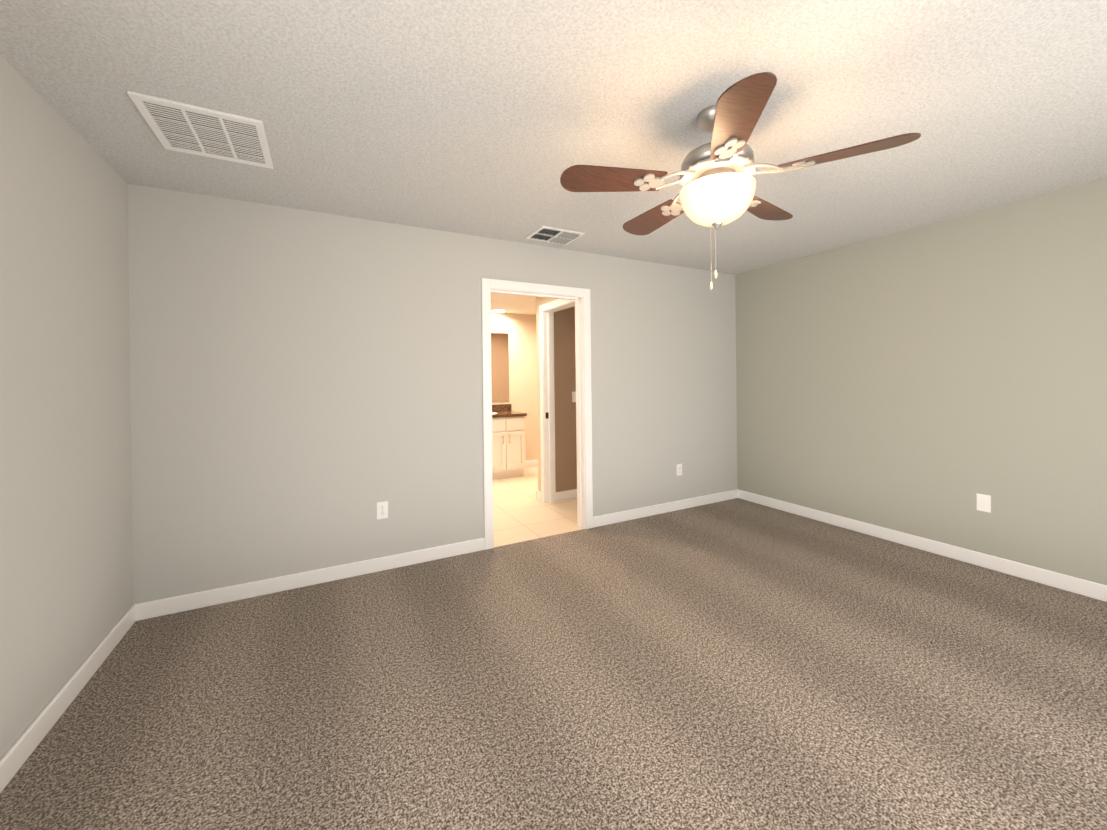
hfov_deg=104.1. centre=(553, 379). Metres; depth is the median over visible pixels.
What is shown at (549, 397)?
door frame
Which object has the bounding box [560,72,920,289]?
ceiling fan
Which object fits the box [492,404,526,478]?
bathroom vanity
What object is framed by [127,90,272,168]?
ceiling vent
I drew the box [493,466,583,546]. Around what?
floor
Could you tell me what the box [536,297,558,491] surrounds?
wall
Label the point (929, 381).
wall
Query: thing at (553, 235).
ceiling vent
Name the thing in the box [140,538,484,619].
baseboard
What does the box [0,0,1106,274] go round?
ceiling
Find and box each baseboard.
[0,603,139,792]
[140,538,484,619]
[526,460,537,466]
[536,490,540,499]
[556,489,576,500]
[593,489,739,527]
[740,490,1106,601]
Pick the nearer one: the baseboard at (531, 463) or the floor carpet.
the floor carpet
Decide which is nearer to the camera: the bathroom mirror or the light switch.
the light switch
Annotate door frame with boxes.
[481,278,592,549]
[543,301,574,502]
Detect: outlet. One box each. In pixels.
[377,501,387,518]
[676,463,681,475]
[976,493,990,512]
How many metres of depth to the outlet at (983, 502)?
2.96 m
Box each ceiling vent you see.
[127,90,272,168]
[525,226,584,244]
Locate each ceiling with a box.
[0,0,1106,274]
[491,293,535,314]
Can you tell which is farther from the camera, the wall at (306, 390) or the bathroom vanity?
the bathroom vanity
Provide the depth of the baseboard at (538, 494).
4.72 m
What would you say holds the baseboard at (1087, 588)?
attached to the wall at (929, 381)
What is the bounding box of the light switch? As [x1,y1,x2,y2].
[572,392,575,401]
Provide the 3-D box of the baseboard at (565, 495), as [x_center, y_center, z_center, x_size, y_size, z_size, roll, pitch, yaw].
[0.550,1.266,4.960,1.210,0.095,0.016,-1,0,-28]
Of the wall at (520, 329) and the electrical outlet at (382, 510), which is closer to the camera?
the electrical outlet at (382, 510)
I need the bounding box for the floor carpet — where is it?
[0,498,1106,829]
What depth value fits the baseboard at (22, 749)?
1.72 m
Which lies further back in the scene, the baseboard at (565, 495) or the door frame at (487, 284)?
the baseboard at (565, 495)
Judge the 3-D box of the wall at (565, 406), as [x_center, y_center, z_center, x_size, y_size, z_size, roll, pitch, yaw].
[0.497,0.164,5.036,1.210,2.300,0.160,-1,0,-28]
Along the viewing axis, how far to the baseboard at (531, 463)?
6.52 m
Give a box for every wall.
[0,55,132,758]
[128,184,737,603]
[491,312,537,460]
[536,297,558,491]
[554,306,576,491]
[735,179,1106,584]
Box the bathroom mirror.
[491,333,508,401]
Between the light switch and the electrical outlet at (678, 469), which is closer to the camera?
the electrical outlet at (678, 469)
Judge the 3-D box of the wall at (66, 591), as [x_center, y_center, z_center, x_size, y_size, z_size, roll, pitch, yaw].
[-1.478,0.121,0.622,0.120,2.440,3.980,-1,0,-28]
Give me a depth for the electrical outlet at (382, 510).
3.02 m
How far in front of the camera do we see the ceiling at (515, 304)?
5.57 m
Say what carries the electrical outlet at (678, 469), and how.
attached to the wall at (306, 390)
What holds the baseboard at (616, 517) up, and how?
attached to the wall at (306, 390)

